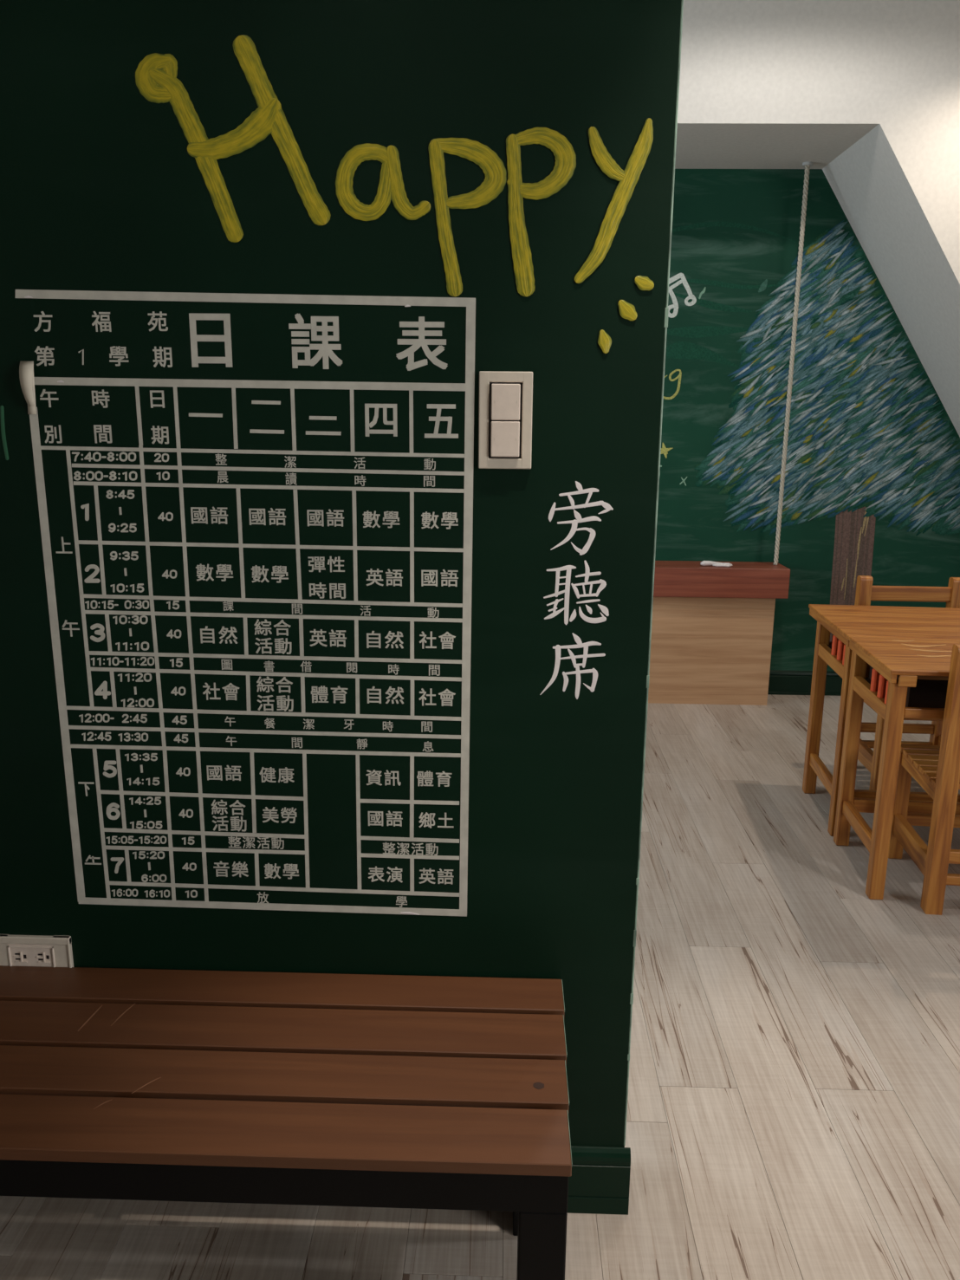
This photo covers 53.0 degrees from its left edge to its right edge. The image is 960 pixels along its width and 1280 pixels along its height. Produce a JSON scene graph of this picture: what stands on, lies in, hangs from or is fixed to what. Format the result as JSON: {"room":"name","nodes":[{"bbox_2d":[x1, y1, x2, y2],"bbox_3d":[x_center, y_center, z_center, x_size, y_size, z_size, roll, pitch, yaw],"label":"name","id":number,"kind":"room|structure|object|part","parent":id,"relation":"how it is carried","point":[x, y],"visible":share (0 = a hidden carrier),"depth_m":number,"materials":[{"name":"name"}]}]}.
{"room":"classroom","nodes":[
{"label":"classroom","id":0,"kind":"room"},
{"bbox_2d":[0,0,683,1147],"bbox_3d":[-1.047,-0.433,1.440,2.621,2.850,0.121,1,13,1],"label":"wall","id":1,"kind":"structure","parent":0,"point":[101,189],"depth_m":1.40,"materials":[{"name":"green paint"}]},
{"bbox_2d":[0,405,8,460],"bbox_3d":[-0.693,-0.301,1.399,0.008,0.078,0.001,1,13,1],"label":"painted stroke","id":2,"kind":"object","parent":1,"relation":"attached to","point":[3,427],"visible":1,"depth_m":1.40,"materials":[{"name":"green paint"}]},
{"bbox_2d":[0,934,73,968],"bbox_3d":[-0.739,0.529,1.589,0.132,0.087,0.009,1,13,1],"label":"wall socket","id":3,"kind":"object","parent":1,"relation":"attached to","point":[55,951],"visible":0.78,"depth_m":1.58,"materials":[{"name":"beige plastic"}]},
{"bbox_2d":[15,289,475,916],"bbox_3d":[-0.335,-0.021,1.444,0.649,0.954,0.019,1,13,1],"label":"timetable","id":4,"kind":"object","parent":1,"relation":"attached to","point":[28,381],"visible":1,"depth_m":1.45,"materials":[{"name":"white plastic"}]},
{"bbox_2d":[135,34,654,353],"bbox_3d":[-0.111,-0.601,1.311,0.704,0.401,0.001,1,13,2],"label":"painted greeting","id":5,"kind":"object","parent":1,"relation":"attached to","point":[156,80],"visible":1,"depth_m":1.30,"materials":[{"name":"yellow paint"}]},
{"bbox_2d":[478,370,532,468],"bbox_3d":[0.036,-0.312,1.369,0.076,0.135,0.013,1,13,1],"label":"light switch","id":6,"kind":"object","parent":1,"relation":"attached to","point":[505,398],"visible":1,"depth_m":1.37,"materials":[{"name":"beige plastic"}]},
{"bbox_2d":[539,480,613,699],"bbox_3d":[0.143,-0.070,1.428,0.100,0.329,0.001,1,13,1],"label":"wall lettering","id":7,"kind":"object","parent":1,"relation":"attached to","point":[606,505],"visible":1,"depth_m":1.43,"materials":[{"name":"white paint"}]},
{"bbox_2d":[567,1145,630,1215],"bbox_3d":[-1.057,0.909,1.685,2.628,0.124,0.013,1,13,1],"label":"baseboard","id":8,"kind":"structure","parent":1,"relation":"attached to","point":[599,1183],"depth_m":1.65,"materials":[{"name":"green paint"}]},
{"bbox_2d":[0,694,959,1279],"bbox_3d":[0.723,1.057,1.509,6.200,0.050,7.300,1,13,1],"label":"floor","id":9,"kind":"structure","parent":0,"point":[794,1098],"depth_m":1.94,"materials":[{"name":"grey wood"}]},
{"bbox_2d":[0,965,572,1279],"bbox_3d":[-0.529,0.805,1.440,1.310,0.448,0.400,1,13,1],"label":"slatted bench","id":10,"kind":"object","parent":9,"relation":"on","point":[330,1089],"visible":1,"depth_m":1.30,"materials":[{"name":"brown wood"}]},
{"bbox_3d":[-0.534,0.633,1.400,1.298,0.057,0.392,1,13,1],"label":"frame","id":11,"kind":"part","parent":10,"relation":"part of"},
{"bbox_3d":[0.088,0.814,1.597,0.060,0.372,0.055,1,13,1],"label":"leg","id":12,"kind":"part","parent":10,"relation":"part of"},
{"bbox_3d":[0.078,0.890,1.269,0.060,0.372,0.055,1,13,1],"label":"leg","id":13,"kind":"part","parent":10,"relation":"part of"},
{"bbox_2d":[648,560,790,705],"bbox_3d":[0.299,-0.044,4.640,2.261,0.665,0.221,1,13,1],"label":"podium","id":14,"kind":"object","parent":9,"relation":"on","point":[712,626],"visible":0.34,"depth_m":4.54,"materials":[{"name":"brown wood"}]},
{"bbox_2d":[700,560,732,567],"bbox_3d":[1.104,-0.356,4.490,0.148,0.027,0.044,3,13,10],"label":"chalk","id":15,"kind":"object","parent":14,"relation":"on","point":[704,562],"visible":1,"depth_m":4.48,"materials":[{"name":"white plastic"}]},
{"bbox_3d":[0.302,-0.301,4.580,2.261,0.138,0.221,1,13,1],"label":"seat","id":16,"kind":"part","parent":14,"relation":"part of","materials":[{"name":"red laminate"}]},
{"bbox_2d":[802,604,959,836],"bbox_3d":[1.518,0.271,3.299,0.700,0.683,0.519,2,13,5],"label":"school desk","id":17,"kind":"object","parent":9,"relation":"on","point":[843,621],"visible":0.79,"depth_m":3.26,"materials":[{"name":"orange wood"}]},
{"bbox_3d":[1.215,0.246,3.475,0.040,0.645,0.040,2,13,5],"label":"leg","id":18,"kind":"part","parent":17,"relation":"part of","materials":[{"name":"orange wood"}]},
{"bbox_3d":[1.194,0.071,3.245,0.023,0.043,0.330,2,13,5],"label":"rail","id":19,"kind":"part","parent":17,"relation":"part of","materials":[{"name":"orange wood"}]},
{"bbox_3d":[1.180,0.330,3.116,0.040,0.645,0.040,2,13,5],"label":"leg","id":20,"kind":"part","parent":17,"relation":"part of","materials":[{"name":"orange wood"}]},
{"bbox_2d":[833,636,959,899],"bbox_3d":[1.473,0.377,2.840,0.700,0.683,0.419,2,13,5],"label":"school desk","id":21,"kind":"object","parent":9,"relation":"on","point":[899,678],"visible":0.97,"depth_m":2.77,"materials":[{"name":"orange wood"}]},
{"bbox_3d":[1.173,0.346,3.046,0.040,0.645,0.040,2,13,5],"label":"leg","id":22,"kind":"part","parent":21,"relation":"part of","materials":[{"name":"orange wood"}]},
{"bbox_3d":[1.153,0.169,2.823,0.023,0.043,0.316,2,13,5],"label":"rail","id":23,"kind":"part","parent":21,"relation":"part of","materials":[{"name":"orange wood"}]},
{"bbox_3d":[1.140,0.426,2.701,0.040,0.645,0.040,2,13,5],"label":"leg","id":24,"kind":"part","parent":21,"relation":"part of","materials":[{"name":"orange wood"}]},
{"bbox_2d":[863,677,948,708],"bbox_3d":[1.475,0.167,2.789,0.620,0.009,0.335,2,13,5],"label":"desk drawer","id":25,"kind":"object","parent":21,"relation":"attached to","point":[929,692],"depth_m":2.81,"materials":[{"name":"brown wood"}]},
{"bbox_3d":[1.492,0.091,2.953,0.592,0.100,0.020,2,13,5],"label":"rail","id":26,"kind":"part","parent":21,"relation":"part of","materials":[{"name":"orange wood"}]},
{"bbox_3d":[1.458,0.207,2.617,0.592,0.025,0.020,2,13,5],"label":"rail","id":27,"kind":"part","parent":21,"relation":"part of","materials":[{"name":"orange wood"}]},
{"bbox_2d":[854,575,959,790],"bbox_3d":[1.611,0.174,3.538,0.387,0.765,0.390,1,13,3],"label":"chair","id":28,"kind":"object","parent":9,"relation":"on","point":[866,592],"visible":0.16,"depth_m":3.62,"materials":[{"name":"orange wood"}]},
{"bbox_3d":[1.450,0.131,3.714,0.044,0.765,0.044,1,13,3],"label":"post","id":29,"kind":"part","parent":28,"relation":"part of","materials":[{"name":"orange wood"}]},
{"bbox_3d":[1.429,0.410,3.425,0.044,0.352,0.044,1,13,3],"label":"leg","id":30,"kind":"part","parent":28,"relation":"part of","materials":[{"name":"orange wood"}]},
{"bbox_3d":[1.623,-0.174,3.634,0.297,0.056,0.024,1,13,3],"label":"rail","id":31,"kind":"part","parent":28,"relation":"part of","materials":[{"name":"orange wood"}]},
{"bbox_3d":[1.790,0.138,3.697,0.044,0.765,0.044,1,13,3],"label":"post","id":32,"kind":"part","parent":28,"relation":"part of","materials":[{"name":"orange wood"}]},
{"bbox_2d":[888,643,959,915],"bbox_3d":[1.457,0.353,2.761,0.387,0.765,0.390,2,13,6],"label":"chair","id":33,"kind":"object","parent":9,"relation":"on","point":[936,769],"visible":0.89,"depth_m":2.66,"materials":[{"name":"orange wood"}]},
{"bbox_3d":[1.304,0.510,2.993,0.044,0.352,0.044,2,13,6],"label":"leg","id":34,"kind":"part","parent":33,"relation":"part of","materials":[{"name":"orange wood"}]},
{"bbox_3d":[1.284,0.397,2.790,0.022,0.040,0.302,2,13,6],"label":"seat rail","id":35,"kind":"part","parent":33,"relation":"part of","materials":[{"name":"orange wood"}]},
{"bbox_3d":[1.269,0.387,2.611,0.044,0.765,0.044,2,13,6],"label":"post","id":36,"kind":"part","parent":33,"relation":"part of","materials":[{"name":"orange wood"}]},
{"bbox_2d":[655,168,959,671],"bbox_3d":[0.834,-1.140,4.548,6.200,2.850,0.100,1,13,1],"label":"chalkboard","id":37,"kind":"structure","parent":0,"point":[691,525],"depth_m":4.49,"materials":[{"name":"green paint"}]},
{"bbox_2d":[660,442,672,458],"bbox_3d":[0.874,-0.897,4.552,0.076,0.074,0.001,1,13,1],"label":"star","id":38,"kind":"object","parent":37,"relation":"attached to","point":[664,450],"visible":0.78,"depth_m":4.55,"materials":[{"name":"yellow paint"}]},
{"bbox_2d":[663,369,682,399],"bbox_3d":[0.887,-1.192,4.483,0.100,0.138,0.001,1,13,1],"label":"chalk letter","id":39,"kind":"object","parent":37,"relation":"attached to","point":[678,376],"visible":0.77,"depth_m":4.48,"materials":[{"name":"yellow paint"}]},
{"bbox_2d":[668,272,696,318],"bbox_3d":[0.900,-1.574,4.393,0.180,0.196,0.001,1,13,1],"label":"note","id":40,"kind":"object","parent":37,"relation":"attached to","point":[675,305],"visible":0.88,"depth_m":4.39,"materials":[{"name":"white paint"}]},
{"bbox_2d":[679,476,687,486],"bbox_3d":[0.969,-0.756,4.582,0.035,0.044,0.001,1,13,1],"label":"cross","id":41,"kind":"object","parent":37,"relation":"attached to","point":[683,481],"visible":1,"depth_m":4.58,"materials":[{"name":"paint"}]},
{"bbox_2d":[698,286,705,298],"bbox_3d":[1.013,-1.583,4.388,0.029,0.054,0.001,1,13,1],"label":"chalk squiggle","id":42,"kind":"object","parent":37,"relation":"attached to","point":[704,289],"visible":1,"depth_m":4.39,"materials":[{"name":"teal paint"}]},
{"bbox_2d":[665,220,797,367],"bbox_3d":[1.112,-1.572,4.388,0.628,0.630,0.001,1,13,1],"label":"smear","id":43,"kind":"object","parent":37,"relation":"attached to","point":[679,349],"visible":0.84,"depth_m":4.42,"materials":[{"name":"green paint"}]},
{"bbox_2d":[767,669,842,695],"bbox_3d":[0.320,0.194,4.816,5.200,0.122,0.013,1,13,1],"label":"baseboard","id":44,"kind":"structure","parent":37,"relation":"attached to","point":[780,682],"depth_m":4.78,"materials":[{"name":"green paint"}]},
{"bbox_2d":[694,219,959,641],"bbox_3d":[1.743,-0.888,4.526,1.451,2.032,0.006,1,13,1],"label":"tree","id":45,"kind":"object","parent":37,"relation":"attached to","point":[867,441],"visible":0.95,"depth_m":4.50,"materials":[{"name":"teal paint"}]},
{"bbox_2d":[675,0,959,436],"bbox_3d":[0.823,-1.051,4.169,6.200,2.850,0.680,1,13,1],"label":"ceiling","id":46,"kind":"structure","parent":0,"point":[867,93],"depth_m":3.60,"materials":[{"name":"white paint"}]},
{"bbox_2d":[773,161,812,565],"bbox_3d":[1.407,-1.208,4.351,0.043,1.753,0.043,-2,13,-9],"label":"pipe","id":47,"kind":"object","parent":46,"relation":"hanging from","point":[807,165],"visible":1,"depth_m":4.33,"materials":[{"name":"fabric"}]}
]}

